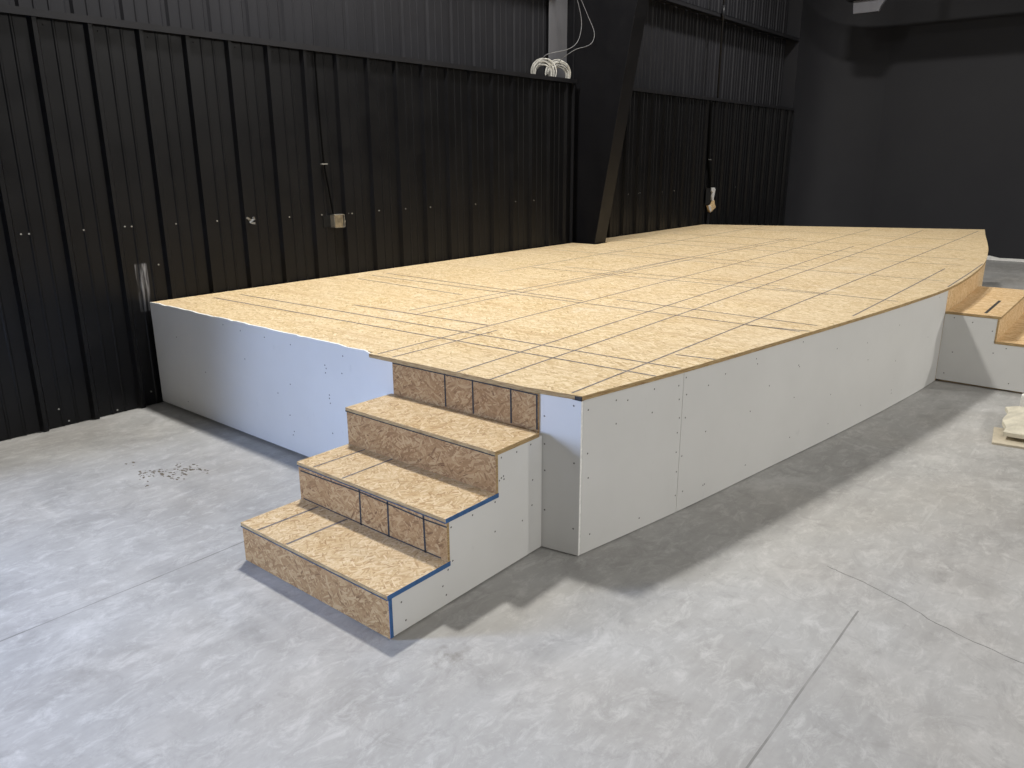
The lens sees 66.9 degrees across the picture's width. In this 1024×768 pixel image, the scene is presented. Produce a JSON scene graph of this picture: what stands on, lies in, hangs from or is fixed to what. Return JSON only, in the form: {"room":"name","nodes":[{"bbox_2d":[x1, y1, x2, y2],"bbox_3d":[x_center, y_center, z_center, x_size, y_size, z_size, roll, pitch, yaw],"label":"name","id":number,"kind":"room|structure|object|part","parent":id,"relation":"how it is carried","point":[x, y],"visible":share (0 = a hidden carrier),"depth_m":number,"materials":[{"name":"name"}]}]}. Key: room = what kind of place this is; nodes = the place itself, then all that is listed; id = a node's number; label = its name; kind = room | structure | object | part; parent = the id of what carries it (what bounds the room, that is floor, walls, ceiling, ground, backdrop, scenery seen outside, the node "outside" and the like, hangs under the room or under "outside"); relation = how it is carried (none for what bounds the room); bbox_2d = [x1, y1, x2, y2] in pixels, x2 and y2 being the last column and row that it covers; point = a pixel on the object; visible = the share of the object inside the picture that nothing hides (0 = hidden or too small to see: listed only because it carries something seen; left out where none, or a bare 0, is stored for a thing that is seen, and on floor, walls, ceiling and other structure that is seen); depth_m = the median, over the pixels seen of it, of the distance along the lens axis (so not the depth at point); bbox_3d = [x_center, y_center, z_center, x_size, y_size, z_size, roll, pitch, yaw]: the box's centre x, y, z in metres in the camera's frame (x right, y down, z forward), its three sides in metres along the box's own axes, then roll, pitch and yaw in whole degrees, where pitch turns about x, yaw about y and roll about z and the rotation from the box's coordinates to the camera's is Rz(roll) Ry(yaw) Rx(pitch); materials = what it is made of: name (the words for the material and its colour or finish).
{"room":"auditorium under construction","nodes":[
{"label":"auditorium under construction","id":0,"kind":"room"},
{"bbox_2d":[0,0,895,440],"bbox_3d":[-1.784,-3.270,4.514,1.400,7.000,23.848,13,20,38],"label":"wall","id":1,"kind":"structure","parent":0,"point":[134,163],"depth_m":6.10,"materials":[{"name":"black metal"}]},
{"bbox_2d":[246,217,254,223],"bbox_3d":[-1.902,-1.187,5.626,0.038,0.060,0.076,13,20,38],"label":"tab","id":2,"kind":"object","parent":1,"relation":"attached to","point":[249,219],"visible":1,"depth_m":5.62,"materials":[{"name":"silver metal"}]},
{"bbox_2d":[0,4,576,83],"bbox_3d":[-4.499,-1.480,2.272,0.060,0.040,16.300,13,20,38],"label":"trim","id":3,"kind":"structure","parent":1,"relation":"attached to","point":[11,9],"depth_m":5.33,"materials":[{"name":"black metal"}]},
{"bbox_2d":[314,52,345,227],"bbox_3d":[-1.416,-1.877,6.029,0.058,1.298,0.191,13,20,38],"label":"junction box","id":4,"kind":"object","parent":1,"relation":"attached to","point":[333,220],"visible":1,"depth_m":6.15,"materials":[{"name":"metal"}]},
{"bbox_2d":[569,83,574,242],"bbox_3d":[0.653,-2.407,8.534,0.054,1.688,0.010,13,20,38],"label":"trim","id":5,"kind":"structure","parent":1,"relation":"attached to","point":[573,84],"depth_m":8.52,"materials":[{"name":"black metal"}]},
{"bbox_2d":[705,100,715,223],"bbox_3d":[2.855,-3.141,11.057,0.058,1.689,0.338,13,20,38],"label":"conduit","id":6,"kind":"object","parent":1,"relation":"attached to","point":[710,192],"visible":1,"depth_m":11.10,"materials":[{"name":"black metal"}]},
{"bbox_2d":[633,87,794,110],"bbox_3d":[2.793,-3.966,10.796,0.060,0.040,6.160,13,20,38],"label":"trim","id":7,"kind":"structure","parent":1,"relation":"attached to","point":[634,88],"depth_m":10.62,"materials":[{"name":"black metal"}]},
{"bbox_2d":[717,0,724,97],"bbox_3d":[2.872,-6.199,10.232,0.047,4.563,0.047,13,20,38],"label":"conduit","id":8,"kind":"object","parent":1,"relation":"attached to","point":[723,5],"visible":1,"depth_m":10.66,"materials":[{"name":"black metal"}]},
{"bbox_2d":[655,0,798,41],"bbox_3d":[2.702,-5.030,10.577,0.220,0.051,6.140,13,20,38],"label":"trim","id":9,"kind":"structure","parent":1,"relation":"attached to","point":[677,3],"depth_m":10.84,"materials":[{"name":"black metal"}]},
{"bbox_2d":[782,111,794,225],"bbox_3d":[4.750,-3.470,13.404,0.038,2.372,0.020,13,20,38],"label":"trim","id":10,"kind":"structure","parent":1,"relation":"attached to","point":[792,118],"depth_m":13.32,"materials":[{"name":"black metal"}]},
{"bbox_3d":[-4.630,-1.375,2.313,0.173,0.059,16.150,13,20,38],"label":"trim","id":11,"kind":"structure","parent":1,"relation":"attached to","visible":0},
{"bbox_2d":[530,0,581,76],"bbox_3d":[0.471,-3.663,7.979,0.567,1.118,0.115,-5,17,-17],"label":"cable coil","id":12,"kind":"object","parent":11,"relation":"on","point":[537,63],"visible":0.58,"depth_m":8.03,"materials":[{"name":"white plastic"}]},
{"bbox_2d":[545,0,594,78],"bbox_3d":[0.601,-3.687,8.068,0.518,1.126,0.210,1,16,6],"label":"cable coil","id":13,"kind":"object","parent":11,"relation":"on","point":[567,71],"visible":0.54,"depth_m":8.21,"materials":[{"name":"white plastic"}]},
{"bbox_2d":[0,260,1023,767],"bbox_3d":[4.441,1.502,0.682,17.450,0.100,24.000,13,20,38],"label":"floor","id":14,"kind":"structure","parent":0,"point":[855,599],"depth_m":2.76,"materials":[{"name":"concrete"}]},
{"bbox_2d":[125,462,207,486],"bbox_3d":[-1.879,0.456,4.220,0.326,0.003,0.445,-13,20,-37],"label":"crumbs","id":15,"kind":"object","parent":14,"relation":"on","point":[190,469],"visible":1,"depth_m":4.16,"materials":[{"name":"grey"}]},
{"bbox_2d":[241,394,541,639],"bbox_3d":[-0.494,0.467,3.208,0.895,0.530,0.871,13,20,38],"label":"stair","id":16,"kind":"structure","parent":14,"relation":"on","point":[424,503],"depth_m":3.08,"materials":[{"name":"osb wood board"},{"name":"drywall paper"},{"name":"blue tape"}]},
{"bbox_2d":[150,224,987,555],"bbox_3d":[2.160,-0.888,7.546,4.003,0.712,9.577,13,20,38],"label":"stage","id":17,"kind":"object","parent":14,"relation":"on","point":[657,373],"visible":0.85,"depth_m":4.44,"materials":[{"name":"beige wood"}]},
{"bbox_2d":[548,0,648,243],"bbox_3d":[1.215,-4.206,7.722,1.618,7.000,0.660,13,20,38],"label":"steel column","id":18,"kind":"structure","parent":14,"relation":"on","point":[604,71],"depth_m":8.29,"materials":[{"name":"black metal"}]},
{"bbox_2d":[935,286,1023,393],"bbox_3d":[3.992,-0.359,6.010,0.978,0.531,1.480,13,20,38],"label":"stair","id":19,"kind":"structure","parent":14,"relation":"on","point":[982,344],"depth_m":5.63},
{"bbox_3d":[3.557,0.029,5.564,0.888,0.035,0.038,13,20,38],"label":"sole plate","id":20,"kind":"part","parent":19,"relation":"part of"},
{"bbox_2d":[992,427,1023,448],"bbox_3d":[3.206,0.363,4.453,0.760,0.012,0.320,10,19,31],"label":"board offcut","id":21,"kind":"object","parent":14,"relation":"on","point":[998,438],"visible":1,"depth_m":4.54,"materials":[{"name":"beige wood"}]},
{"bbox_3d":[3.287,0.325,4.521,0.635,0.022,0.273,13,20,38],"label":"board offcut","id":22,"kind":"object","parent":21,"relation":"on","visible":0},
{"bbox_2d":[1002,406,1023,438],"bbox_3d":[3.298,0.237,4.607,0.643,0.095,0.584,10,19,32],"label":"sack","id":23,"kind":"object","parent":22,"relation":"on","point":[1013,422],"visible":1,"depth_m":4.64,"materials":[{"name":"beige fabric"}]},
{"bbox_2d":[1020,394,1023,406],"bbox_3d":[3.534,0.183,4.851,0.600,0.135,0.055,12,20,37],"label":"scrap","id":24,"kind":"object","parent":14,"relation":"on","point":[1022,396],"visible":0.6,"depth_m":5.00,"materials":[{"name":"white"}]},
{"bbox_2d":[869,0,1023,261],"bbox_3d":[12.028,-4.479,8.509,17.350,7.000,0.130,13,20,38],"label":"wall","id":25,"kind":"structure","parent":0,"point":[950,154],"depth_m":12.59,"materials":[{"name":"black paint"}]},
{"bbox_2d":[987,256,1023,261],"bbox_3d":[11.997,-1.141,9.413,17.350,0.076,0.012,13,20,38],"label":"baseboard","id":26,"kind":"structure","parent":25,"relation":"attached to","point":[988,257],"depth_m":12.58,"materials":[{"name":"white wood"}]},
{"bbox_3d":[4.413,-5.321,-1.283,17.450,0.100,24.000,13,20,38],"label":"ceiling","id":27,"kind":"structure","parent":0,"visible":0},
{"bbox_2d":[846,0,885,13],"bbox_3d":[8.760,-6.464,8.683,9.300,3.255,0.200,13,20,38],"label":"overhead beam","id":28,"kind":"structure","parent":27,"relation":"attached to","point":[859,6],"depth_m":11.76,"materials":[{"name":"grey metal"}]}
]}

